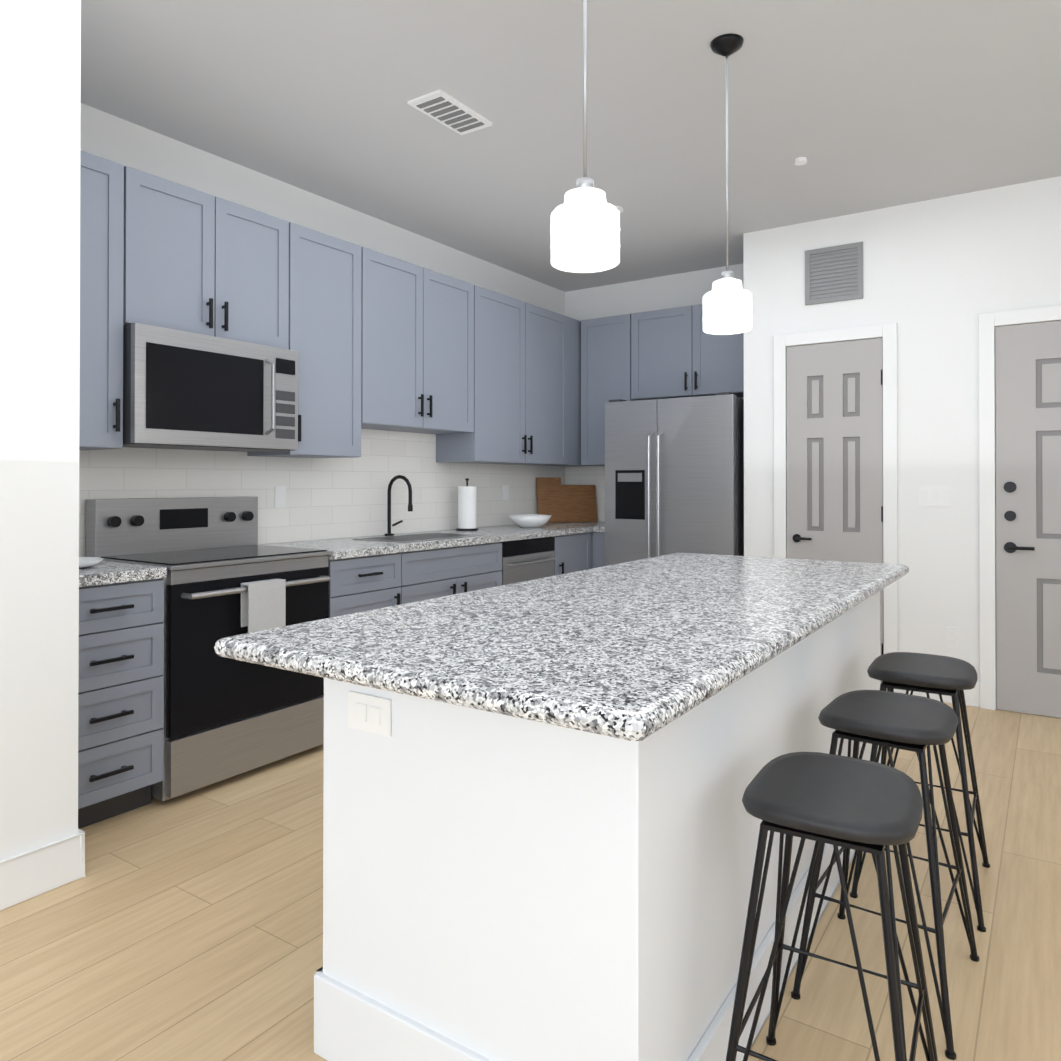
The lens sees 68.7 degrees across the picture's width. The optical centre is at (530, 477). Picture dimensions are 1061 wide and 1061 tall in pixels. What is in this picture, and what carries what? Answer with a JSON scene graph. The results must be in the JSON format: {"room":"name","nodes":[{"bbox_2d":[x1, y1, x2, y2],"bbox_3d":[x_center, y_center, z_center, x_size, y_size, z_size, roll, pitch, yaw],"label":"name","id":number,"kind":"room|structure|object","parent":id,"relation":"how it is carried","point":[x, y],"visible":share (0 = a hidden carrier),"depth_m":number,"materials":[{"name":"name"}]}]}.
{"room":"kitchen","nodes":[
{"label":"kitchen","id":0,"kind":"room"},
{"bbox_2d":[0,0,80,860],"bbox_3d":[-2.974,-0.182,0.907,0.880,2.845,4.280,0,0,34],"label":"wall","id":1,"kind":"structure","parent":0,"point":[40,93],"depth_m":2.34,"materials":[{"name":"white paint"}]},
{"bbox_2d":[0,829,86,910],"bbox_3d":[-2.695,1.170,0.722,0.259,0.140,4.299,0,0,34],"label":"baseboard","id":2,"kind":"structure","parent":1,"relation":"attached to","point":[27,875],"depth_m":2.33,"materials":[{"name":"white wood"}]},
{"bbox_2d":[80,103,564,544],"bbox_3d":[-2.171,-0.168,2.999,0.120,2.845,8.890,0,0,34],"label":"wall","id":3,"kind":"structure","parent":0,"point":[105,135],"depth_m":4.17,"materials":[{"name":"white paint"}]},
{"bbox_2d":[79,150,123,450],"bbox_3d":[-1.868,-0.686,3.016,0.361,1.140,0.426,0,0,34],"label":"upper cabinet","id":4,"kind":"object","parent":3,"relation":"attached to","point":[101,287],"visible":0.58,"depth_m":3.04,"materials":[{"name":"blue wood"}]},
{"bbox_2d":[123,166,288,348],"bbox_3d":[-1.522,-0.935,3.532,0.361,0.635,0.806,0,0,34],"label":"upper cabinet","id":5,"kind":"object","parent":3,"relation":"attached to","point":[198,262],"visible":0.83,"depth_m":3.40,"materials":[{"name":"blue wood"}]},
{"bbox_2d":[123,323,297,451],"bbox_3d":[-1.485,-0.371,3.503,0.452,0.480,0.802,0,0,34],"label":"over-the-range microwave","id":6,"kind":"object","parent":5,"relation":"attached to","point":[184,390],"visible":0.94,"depth_m":3.33,"materials":[{"name":"grey metal"}]},
{"bbox_2d":[247,222,360,457],"bbox_3d":[-1.163,-0.679,4.066,0.361,1.140,0.476,0,0,34],"label":"upper cabinet","id":7,"kind":"object","parent":3,"relation":"attached to","point":[325,306],"visible":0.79,"depth_m":3.98,"materials":[{"name":"blue wood"}]},
{"bbox_2d":[79,429,604,556],"bbox_3d":[-0.619,-0.004,4.541,0.734,0.705,4.358,0,0,34],"label":"tile backsplash","id":8,"kind":"structure","parent":3,"relation":"attached to","point":[328,498],"depth_m":4.48,"materials":[{"name":"white tile"}]},
{"bbox_2d":[275,486,285,507],"bbox_3d":[-1.330,0.104,4.131,0.005,0.115,0.070,0,0,34],"label":"outlet","id":9,"kind":"object","parent":8,"relation":"attached to","point":[280,496],"visible":1,"depth_m":4.13,"materials":[{"name":"white plastic"}]},
{"bbox_2d":[503,485,508,499],"bbox_3d":[-0.187,0.115,5.833,0.005,0.115,0.070,0,0,34],"label":"outlet","id":10,"kind":"object","parent":8,"relation":"attached to","point":[505,492],"visible":1,"depth_m":5.83,"materials":[{"name":"white plastic"}]},
{"bbox_2d":[361,247,473,433],"bbox_3d":[-0.756,-0.768,4.673,0.361,0.955,0.976,0,0,34],"label":"upper cabinet","id":11,"kind":"object","parent":3,"relation":"attached to","point":[417,348],"visible":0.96,"depth_m":4.54,"materials":[{"name":"blue wood"}]},
{"bbox_2d":[436,285,567,464],"bbox_3d":[-0.159,-0.669,5.561,0.361,1.140,1.158,0,0,34],"label":"upper cabinet","id":12,"kind":"object","parent":3,"relation":"attached to","point":[520,382],"visible":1,"depth_m":5.39,"materials":[{"name":"blue wood"}]},
{"bbox_2d":[537,317,588,465],"bbox_3d":[0.286,-0.665,6.261,0.319,1.140,0.494,0,0,34],"label":"upper cabinet","id":13,"kind":"object","parent":3,"relation":"attached to","point":[574,392],"visible":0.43,"depth_m":6.06,"materials":[{"name":"blue wood"}]},
{"bbox_2d":[0,702,1060,1060],"bbox_3d":[0.473,1.293,1.214,6.490,0.100,8.890,0,0,34],"label":"floor","id":14,"kind":"structure","parent":0,"point":[188,926],"depth_m":2.11,"materials":[{"name":"brown wood"}]},
{"bbox_2d":[78,578,163,828],"bbox_3d":[-1.747,0.817,2.926,0.651,0.873,0.428,0,0,34],"label":"base cabinet","id":15,"kind":"object","parent":14,"relation":"on","point":[121,709],"visible":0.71,"depth_m":2.81,"materials":[{"name":"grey wood"}]},
{"bbox_2d":[79,561,166,586],"bbox_3d":[-1.755,0.360,2.935,0.632,0.040,0.429,0,0,34],"label":"countertop","id":16,"kind":"structure","parent":15,"relation":"on","point":[104,572],"depth_m":2.83,"materials":[{"name":"stone"}]},
{"bbox_2d":[79,557,103,568],"bbox_3d":[-1.729,0.324,2.901,0.240,0.030,0.240,0,0,34],"label":"dish","id":17,"kind":"object","parent":16,"relation":"on","point":[84,562],"visible":0.38,"depth_m":2.91,"materials":[{"name":"white ceramic"}]},
{"bbox_2d":[86,496,333,800],"bbox_3d":[-1.378,0.675,3.425,0.679,1.164,0.798,0,0,34],"label":"range","id":18,"kind":"object","parent":14,"relation":"on","point":[225,718],"visible":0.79,"depth_m":3.25,"materials":[{"name":"silver metal"}]},
{"bbox_2d":[241,579,285,632],"bbox_3d":[-1.112,0.557,3.237,0.055,0.249,0.180,0,0,34],"label":"dish towel","id":19,"kind":"object","parent":18,"relation":"hanging from","point":[263,604],"visible":0.79,"depth_m":3.21,"materials":[{"name":"fabric"}]},
{"bbox_2d":[328,552,403,617],"bbox_3d":[-1.056,0.824,3.985,0.617,0.872,0.480,0,0,34],"label":"base cabinet","id":20,"kind":"object","parent":14,"relation":"on","point":[360,584],"depth_m":3.80,"materials":[{"name":"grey wood"}]},
{"bbox_2d":[404,542,501,603],"bbox_3d":[-0.675,0.828,4.553,0.617,0.872,0.888,0,0,34],"label":"base cabinet","id":21,"kind":"object","parent":14,"relation":"on","point":[432,573],"depth_m":4.34,"materials":[{"name":"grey wood"}]},
{"bbox_2d":[259,522,604,559],"bbox_3d":[-0.273,0.373,5.052,0.732,0.040,3.122,0,0,34],"label":"countertop","id":22,"kind":"structure","parent":21,"relation":"on","point":[348,547],"depth_m":4.39,"materials":[{"name":"stone"}]},
{"bbox_2d":[385,475,412,535],"bbox_3d":[-0.764,0.168,4.663,0.213,0.364,0.130,0,0,34],"label":"faucet","id":23,"kind":"object","parent":22,"relation":"on","point":[410,505],"visible":1,"depth_m":4.66,"materials":[{"name":"black metal"}]},
{"bbox_2d":[355,532,479,541],"bbox_3d":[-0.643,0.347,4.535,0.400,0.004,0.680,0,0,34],"label":"sink basin","id":24,"kind":"object","parent":22,"relation":"in","point":[417,537],"visible":1,"depth_m":4.46,"materials":[{"name":"silver metal"}]},
{"bbox_2d":[456,478,477,530],"bbox_3d":[-0.424,0.180,5.203,0.150,0.347,0.150,0,0,34],"label":"paper towel holder","id":25,"kind":"object","parent":22,"relation":"on","point":[466,507],"visible":1,"depth_m":5.15,"materials":[{"name":"white paper"}]},
{"bbox_2d":[509,514,551,527],"bbox_3d":[-0.001,0.313,5.544,0.310,0.085,0.310,0,0,34],"label":"bowl","id":26,"kind":"object","parent":22,"relation":"on","point":[530,521],"visible":1,"depth_m":5.45,"materials":[{"name":"white ceramic"}]},
{"bbox_2d":[536,477,597,522],"bbox_3d":[0.293,0.180,6.237,0.523,0.360,0.018,0,-7,-23],"label":"cutting board","id":27,"kind":"object","parent":22,"relation":"on","point":[558,501],"visible":0.83,"depth_m":6.22,"materials":[{"name":"brown wood"}]},
{"bbox_2d":[500,536,555,584],"bbox_3d":[-0.239,0.832,5.159,0.666,0.872,0.596,0,0,34],"label":"dishwasher","id":28,"kind":"object","parent":14,"relation":"on","point":[527,559],"visible":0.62,"depth_m":4.97,"materials":[{"name":"grey metal"}]},
{"bbox_2d":[552,532,604,575],"bbox_3d":[0.276,0.836,5.866,0.732,0.873,1.145,0,0,34],"label":"base cabinet","id":29,"kind":"object","parent":14,"relation":"on","point":[578,552],"visible":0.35,"depth_m":5.53,"materials":[{"name":"blue wood"}]},
{"bbox_2d":[314,591,881,1060],"bbox_3d":[0.461,0.818,2.370,0.790,0.872,2.178,0,0,34],"label":"kitchen island","id":30,"kind":"object","parent":14,"relation":"on","point":[500,887],"visible":0.54,"depth_m":1.48,"materials":[{"name":"white paint"}]},
{"bbox_2d":[348,691,391,736],"bbox_3d":[-0.334,0.488,1.604,0.120,0.075,0.008,0,0,34],"label":"outlet","id":31,"kind":"object","parent":30,"relation":"attached to","point":[369,713],"visible":1,"depth_m":1.60,"materials":[{"name":"white plastic"}]},
{"bbox_2d":[214,552,908,740],"bbox_3d":[0.412,0.356,2.321,0.980,0.040,2.390,0,0,34],"label":"island countertop","id":32,"kind":"structure","parent":30,"relation":"on","point":[639,650],"depth_m":1.61,"materials":[{"name":"stone"}]},
{"bbox_2d":[605,392,743,565],"bbox_3d":[1.096,0.361,5.508,0.938,1.818,0.796,0,0,34],"label":"refrigerator","id":33,"kind":"object","parent":14,"relation":"on","point":[674,475],"visible":0.5,"depth_m":5.20,"materials":[{"name":"grey metal"}]},
{"bbox_2d":[726,752,937,1060],"bbox_3d":[0.564,0.908,1.450,0.352,0.672,0.442,0,0,31],"label":"bar stool","id":34,"kind":"object","parent":14,"relation":"on","point":[874,809],"visible":1,"depth_m":1.39,"materials":[{"name":"grey leather"}]},
{"bbox_2d":[791,690,979,1059],"bbox_3d":[0.893,0.911,1.940,0.352,0.672,0.442,0,0,36],"label":"bar stool","id":35,"kind":"object","parent":14,"relation":"on","point":[918,725],"visible":0.96,"depth_m":1.86,"materials":[{"name":"grey leather"}]},
{"bbox_2d":[850,652,989,931],"bbox_3d":[1.215,0.914,2.410,0.352,0.672,0.442,0,0,32],"label":"bar stool","id":36,"kind":"object","parent":14,"relation":"on","point":[952,677],"visible":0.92,"depth_m":2.32,"materials":[{"name":"black metal"}]},
{"bbox_2d":[81,0,1060,291],"bbox_3d":[0.473,-1.652,1.233,6.490,0.100,8.890,0,0,34],"label":"ceiling","id":37,"kind":"structure","parent":0,"point":[867,104],"depth_m":3.31,"materials":[{"name":"paint"}]},
{"bbox_2d":[407,89,492,134],"bbox_3d":[-0.344,-1.580,3.378,0.180,0.016,0.360,0,0,34],"label":"ceiling vent","id":38,"kind":"object","parent":37,"relation":"in","point":[448,111],"visible":0.96,"depth_m":3.35,"materials":[{"name":"white metal"}]},
{"bbox_2d":[550,0,619,272],"bbox_3d":[0.139,-1.069,1.978,0.179,1.054,0.179,0,0,34],"label":"pendant light","id":39,"kind":"object","parent":37,"relation":"hanging from","point":[585,228],"visible":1,"depth_m":1.92,"materials":[{"name":"white glass"}]},
{"bbox_2d":[615,206,622,212],"bbox_3d":[0.478,-1.574,4.584,0.140,0.013,0.140,0,0,34],"label":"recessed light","id":40,"kind":"object","parent":37,"relation":"in","point":[620,209],"visible":0.17,"depth_m":4.55,"materials":[{"name":"white"}]},
{"bbox_2d":[702,34,752,334],"bbox_3d":[0.719,-1.064,2.841,0.179,1.054,0.179,0,0,34],"label":"pendant light","id":41,"kind":"object","parent":37,"relation":"hanging from","point":[727,305],"visible":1,"depth_m":2.79,"materials":[{"name":"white glass"}]},
{"bbox_2d":[795,157,806,165],"bbox_3d":[1.346,-1.575,3.868,0.060,0.020,0.060,0,0,34],"label":"detector","id":42,"kind":"object","parent":37,"relation":"attached to","point":[799,161],"visible":1,"depth_m":3.85,"materials":[{"name":"white plastic"}]},
{"bbox_2d":[565,263,743,521],"bbox_3d":[1.105,-0.149,6.082,1.880,2.845,0.120,0,0,34],"label":"wall","id":43,"kind":"structure","parent":0,"point":[671,291],"depth_m":6.15,"materials":[{"name":"white paint"}]},
{"bbox_2d":[581,314,635,465],"bbox_3d":[0.655,-0.666,6.094,0.433,1.140,0.361,0,0,34],"label":"upper cabinet","id":44,"kind":"object","parent":43,"relation":"attached to","point":[605,359],"visible":0.42,"depth_m":6.00,"materials":[{"name":"blue wood"}]},
{"bbox_2d":[631,304,743,400],"bbox_3d":[1.242,-0.914,5.701,0.974,0.650,0.361,0,0,34],"label":"upper cabinet","id":45,"kind":"object","parent":43,"relation":"attached to","point":[677,352],"visible":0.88,"depth_m":5.63,"materials":[{"name":"blue wood"}]},
{"bbox_2d":[743,176,1060,717],"bbox_3d":[3.275,-0.163,3.817,4.490,2.845,0.120,0,0,34],"label":"wall","id":46,"kind":"structure","parent":0,"point":[940,274],"depth_m":4.42,"materials":[{"name":"white paint"}]},
{"bbox_2d":[805,242,862,304],"bbox_3d":[1.837,-1.232,4.709,0.335,0.335,0.014,0,0,34],"label":"air vent","id":47,"kind":"object","parent":46,"relation":"in","point":[833,273],"visible":1,"depth_m":4.70,"materials":[{"name":"grey metal"}]},
{"bbox_2d":[787,338,883,682],"bbox_3d":[1.823,0.220,4.681,0.553,2.073,0.056,0,0,34],"label":"closet door","id":48,"kind":"structure","parent":46,"relation":"in","point":[834,451],"depth_m":4.68,"materials":[{"name":"grey wood"}]},
{"bbox_2d":[773,323,897,692],"bbox_3d":[1.831,0.185,4.694,0.710,2.160,0.030,0,0,34],"label":"door frame","id":49,"kind":"structure","parent":46,"relation":"attached to","point":[887,332],"depth_m":4.53,"materials":[{"name":"white wood"}]},
{"bbox_2d":[919,486,951,506],"bbox_3d":[2.291,0.106,4.398,0.165,0.115,0.010,0,0,34],"label":"switch plate","id":50,"kind":"object","parent":46,"relation":"attached to","point":[935,495],"visible":1,"depth_m":4.39,"materials":[{"name":"white plastic"}]},
{"bbox_2d":[898,681,979,706],"bbox_3d":[3.262,1.189,3.805,4.509,0.140,0.139,0,0,34],"label":"baseboard","id":51,"kind":"structure","parent":46,"relation":"attached to","point":[972,697],"depth_m":4.29,"materials":[{"name":"white wood"}]},
{"bbox_2d":[978,305,1060,709],"bbox_3d":[2.908,0.180,3.971,1.065,2.160,0.030,0,0,34],"label":"door frame","id":52,"kind":"structure","parent":46,"relation":"attached to","point":[988,323],"depth_m":4.23,"materials":[{"name":"white wood"}]},
{"bbox_2d":[995,321,1060,716],"bbox_3d":[2.898,0.216,3.956,0.907,2.073,0.062,0,0,34],"label":"entry door","id":53,"kind":"structure","parent":46,"relation":"in","point":[1028,488],"depth_m":4.14,"materials":[{"name":"grey wood"}]}
]}

